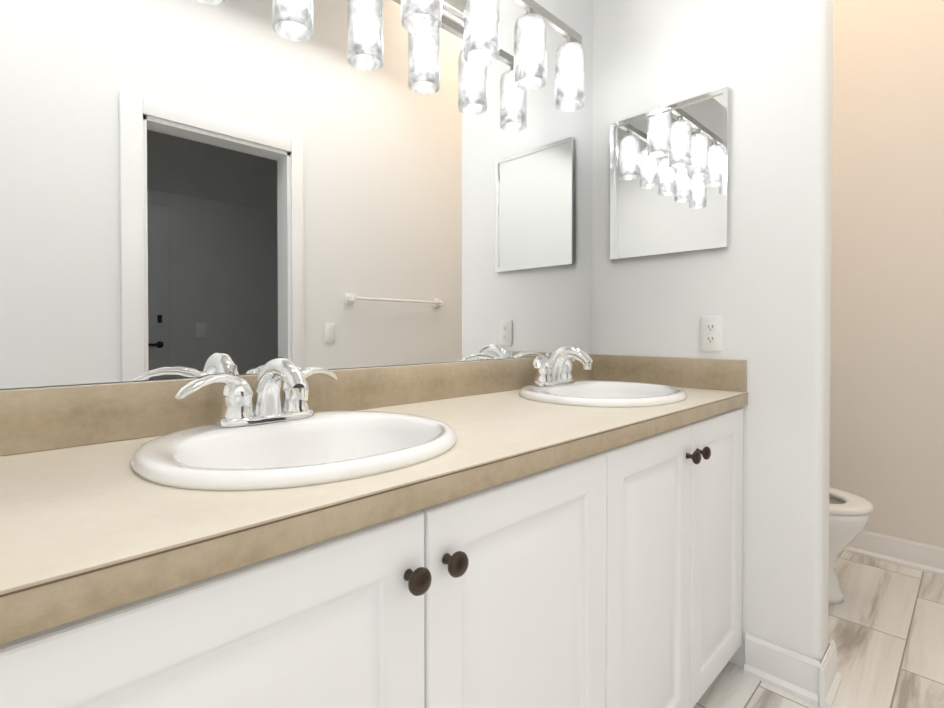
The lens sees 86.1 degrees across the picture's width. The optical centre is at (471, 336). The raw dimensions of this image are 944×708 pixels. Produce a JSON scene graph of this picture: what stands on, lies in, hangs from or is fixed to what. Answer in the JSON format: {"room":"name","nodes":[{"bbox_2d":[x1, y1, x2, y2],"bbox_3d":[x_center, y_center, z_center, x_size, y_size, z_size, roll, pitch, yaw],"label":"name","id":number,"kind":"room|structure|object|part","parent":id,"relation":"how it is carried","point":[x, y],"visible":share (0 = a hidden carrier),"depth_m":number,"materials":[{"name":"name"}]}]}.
{"room":"bathroom","nodes":[
{"label":"bathroom","id":0,"kind":"room"},
{"bbox_2d":[0,356,549,389],"bbox_3d":[-0.223,-0.604,1.365,4.780,3.300,0.120,-1,1,-45],"label":"wall","id":1,"kind":"structure","parent":0,"point":[235,375],"depth_m":0.95,"materials":[{"name":"white paint"}]},
{"bbox_2d":[0,359,527,453],"bbox_3d":[-0.326,0.129,1.171,2.208,0.100,0.018,-1,1,-45],"label":"backsplash","id":2,"kind":"structure","parent":1,"relation":"attached to","point":[45,418],"depth_m":0.90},
{"bbox_2d":[0,0,592,388],"bbox_3d":[-0.314,-0.617,1.184,2.196,1.388,0.004,-1,1,-45],"label":"vanity mirror","id":3,"kind":"object","parent":1,"relation":"attached to","point":[194,188],"visible":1,"depth_m":1.08,"materials":[{"name":"silver glass"}]},
{"bbox_2d":[401,0,498,65],"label":"sconce","id":4,"kind":"object","parent":3,"relation":"attached to","point":[481,27],"depth_m":1.31,"materials":[{"name":"white glass"}]},
{"bbox_3d":[-0.120,-0.835,1.202,0.095,0.190,0.095,-1,1,-45],"label":"lamp shade","id":5,"kind":"part","parent":4,"relation":"part of","materials":[{"name":"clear glass"}]},
{"bbox_3d":[0.026,-0.836,1.346,0.095,0.190,0.095,-1,1,-45],"label":"lamp shade","id":6,"kind":"part","parent":4,"relation":"part of","materials":[{"name":"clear glass"}]},
{"bbox_3d":[0.026,-0.860,1.346,0.042,0.103,0.042,-1,1,-45],"label":"bulb","id":7,"kind":"part","parent":4,"relation":"part of","materials":[{"name":"white glass"}]},
{"bbox_2d":[512,0,584,111],"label":"sconce","id":8,"kind":"object","parent":3,"relation":"attached to","point":[530,61],"depth_m":1.54,"materials":[{"name":"white glass"}]},
{"bbox_2d":[523,8,535,29],"bbox_3d":[0.171,-0.935,1.490,0.042,0.048,0.042,-1,1,-45],"label":"socket","id":9,"kind":"object","parent":8,"relation":"attached to","point":[531,12],"depth_m":1.48,"materials":[{"name":"silver metal"}]},
{"bbox_3d":[0.171,-0.838,1.491,0.095,0.190,0.095,-1,1,-45],"label":"lamp shade","id":10,"kind":"part","parent":8,"relation":"part of","materials":[{"name":"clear glass"}]},
{"bbox_3d":[0.171,-0.862,1.491,0.042,0.103,0.042,-1,1,-45],"label":"bulb","id":11,"kind":"part","parent":8,"relation":"part of","materials":[{"name":"white glass"}]},
{"bbox_2d":[563,37,575,55],"bbox_3d":[0.317,-0.937,1.634,0.042,0.048,0.042,-1,1,-45],"label":"socket","id":12,"kind":"object","parent":8,"relation":"attached to","point":[571,40],"depth_m":1.62,"materials":[{"name":"silver metal"}]},
{"bbox_3d":[0.317,-0.840,1.635,0.095,0.190,0.095,-1,1,-45],"label":"lamp shade","id":13,"kind":"part","parent":8,"relation":"part of","materials":[{"name":"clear glass"}]},
{"bbox_3d":[0.317,-0.863,1.635,0.042,0.103,0.042,-1,1,-45],"label":"bulb","id":14,"kind":"part","parent":8,"relation":"part of","materials":[{"name":"white glass"}]},
{"bbox_2d":[591,0,833,667],"bbox_3d":[0.774,-0.608,1.738,0.120,3.300,0.755,-1,1,-45],"label":"wall","id":15,"kind":"structure","parent":0,"point":[761,284],"depth_m":1.55,"materials":[{"name":"white paint"}]},
{"bbox_2d":[610,87,728,259],"bbox_3d":[0.666,-0.535,1.747,0.018,0.503,0.410,-1,1,-45],"label":"medicine cabinet mirror","id":16,"kind":"object","parent":15,"relation":"attached to","point":[669,179],"visible":0.94,"depth_m":1.73,"materials":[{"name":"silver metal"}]},
{"bbox_2d":[600,354,746,389],"bbox_3d":[0.654,0.122,1.766,0.020,0.100,0.555,-1,1,-45],"label":"backsplash","id":17,"kind":"structure","parent":15,"relation":"attached to","point":[725,374],"depth_m":1.71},
{"bbox_2d":[700,315,722,351],"bbox_3d":[0.778,-0.008,1.647,0.009,0.118,0.072,-1,1,-45],"label":"electrical outlet plate","id":18,"kind":"object","parent":15,"relation":"attached to","point":[711,333],"visible":1,"depth_m":1.64,"materials":[{"name":"white plastic"}]},
{"bbox_2d":[743,633,820,705],"bbox_3d":[0.918,0.987,1.506,0.025,0.115,0.195,-1,1,-45],"label":"baseboard","id":19,"kind":"structure","parent":15,"relation":"attached to","point":[796,674],"depth_m":1.50,"materials":[{"name":"white paint"}]},
{"bbox_2d":[819,640,841,707],"bbox_3d":[1.050,0.988,1.479,0.172,0.115,0.025,-1,1,-45],"label":"baseboard","id":20,"kind":"structure","parent":15,"relation":"attached to","point":[830,679],"depth_m":1.46,"materials":[{"name":"white paint"}]},
{"bbox_2d":[693,551,943,707],"bbox_3d":[0.386,1.079,0.772,4.780,0.050,1.906,-1,1,-45],"label":"floor","id":21,"kind":"structure","parent":0,"point":[886,627],"depth_m":1.69,"materials":[{"name":"tile"}]},
{"bbox_2d":[0,402,747,707],"bbox_3d":[-0.117,0.636,0.988,2.218,0.830,0.582,-1,1,-45],"label":"bathroom vanity","id":22,"kind":"object","parent":21,"relation":"on","point":[560,526],"depth_m":0.74,"materials":[{"name":"white paint"}]},
{"bbox_3d":[-0.233,0.610,0.522,0.465,0.744,0.019,-1,1,-45],"label":"door","id":23,"kind":"part","parent":22,"relation":"part of","materials":[{"name":"white paint"}]},
{"bbox_2d":[0,390,747,625],"bbox_3d":[-0.129,0.201,0.987,2.228,0.040,0.558,-1,1,-45],"label":"countertop","id":24,"kind":"structure","parent":22,"relation":"on","point":[75,526],"depth_m":0.57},
{"bbox_2d":[160,357,351,429],"bbox_3d":[-0.361,0.099,0.938,0.344,0.124,0.192,-1,1,-45],"label":"faucet","id":25,"kind":"object","parent":24,"relation":"on","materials":[{"name":"silver metal"}]},
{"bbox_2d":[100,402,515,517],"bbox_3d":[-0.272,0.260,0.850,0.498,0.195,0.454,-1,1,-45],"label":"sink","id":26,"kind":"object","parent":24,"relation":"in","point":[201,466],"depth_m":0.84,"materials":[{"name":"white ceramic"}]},
{"bbox_2d":[516,346,599,385],"bbox_3d":[0.293,0.092,1.589,0.344,0.124,0.192,-1,1,-45],"label":"faucet","id":27,"kind":"object","parent":24,"relation":"on","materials":[{"name":"silver metal"}]},
{"bbox_2d":[484,378,715,413],"bbox_3d":[0.383,0.252,1.500,0.498,0.195,0.454,-1,1,-45],"label":"sink","id":28,"kind":"object","parent":24,"relation":"in","point":[629,395],"depth_m":1.54,"materials":[{"name":"white ceramic"}]},
{"bbox_3d":[-0.071,0.309,0.642,0.034,0.034,0.033,-1,1,-45],"label":"knob","id":29,"kind":"part","parent":22,"relation":"part of","materials":[{"name":"brown metal"}]},
{"bbox_3d":[-0.024,0.309,0.689,0.034,0.034,0.033,-1,1,-45],"label":"knob","id":30,"kind":"part","parent":22,"relation":"part of","materials":[{"name":"brown metal"}]},
{"bbox_3d":[0.098,0.606,0.851,0.462,0.744,0.019,-1,1,-45],"label":"door","id":31,"kind":"part","parent":22,"relation":"part of","materials":[{"name":"white paint"}]},
{"bbox_3d":[0.411,0.602,1.162,0.415,0.744,0.019,-1,1,-45],"label":"door","id":32,"kind":"part","parent":22,"relation":"part of","materials":[{"name":"white paint"}]},
{"bbox_3d":[0.553,0.302,1.263,0.034,0.034,0.033,-1,1,-45],"label":"knob","id":33,"kind":"part","parent":22,"relation":"part of","materials":[{"name":"brown metal"}]},
{"bbox_3d":[0.599,0.301,1.308,0.034,0.034,0.033,-1,1,-45],"label":"knob","id":34,"kind":"part","parent":22,"relation":"part of","materials":[{"name":"brown metal"}]},
{"bbox_3d":[0.702,0.599,1.451,0.397,0.744,0.019,-1,1,-45],"label":"door","id":35,"kind":"part","parent":22,"relation":"part of","materials":[{"name":"white paint"}]},
{"bbox_2d":[828,487,872,604],"bbox_3d":[1.244,0.605,2.187,0.470,0.864,0.772,-1,1,-45],"label":"toilet","id":36,"kind":"object","parent":21,"relation":"on","point":[849,516],"visible":0.21,"depth_m":1.92,"materials":[{"name":"white ceramic"}]},
{"bbox_3d":[1.355,0.651,2.076,0.363,0.021,0.457,-1,1,-45],"label":"seat","id":37,"kind":"part","parent":36,"relation":"part of","materials":[{"name":"white plastic"}]},
{"bbox_2d":[829,0,943,547],"bbox_3d":[1.982,-0.615,2.338,0.120,3.300,1.606,-1,1,-45],"label":"wall","id":38,"kind":"structure","parent":0,"point":[887,370],"depth_m":2.32,"materials":[{"name":"white paint"}]},
{"bbox_2d":[842,530,943,575],"bbox_3d":[1.929,0.978,2.305,0.025,0.115,1.606,-1,1,-45],"label":"baseboard","id":39,"kind":"structure","parent":38,"relation":"attached to","point":[908,553],"depth_m":2.29,"materials":[{"name":"white paint"}]}
]}

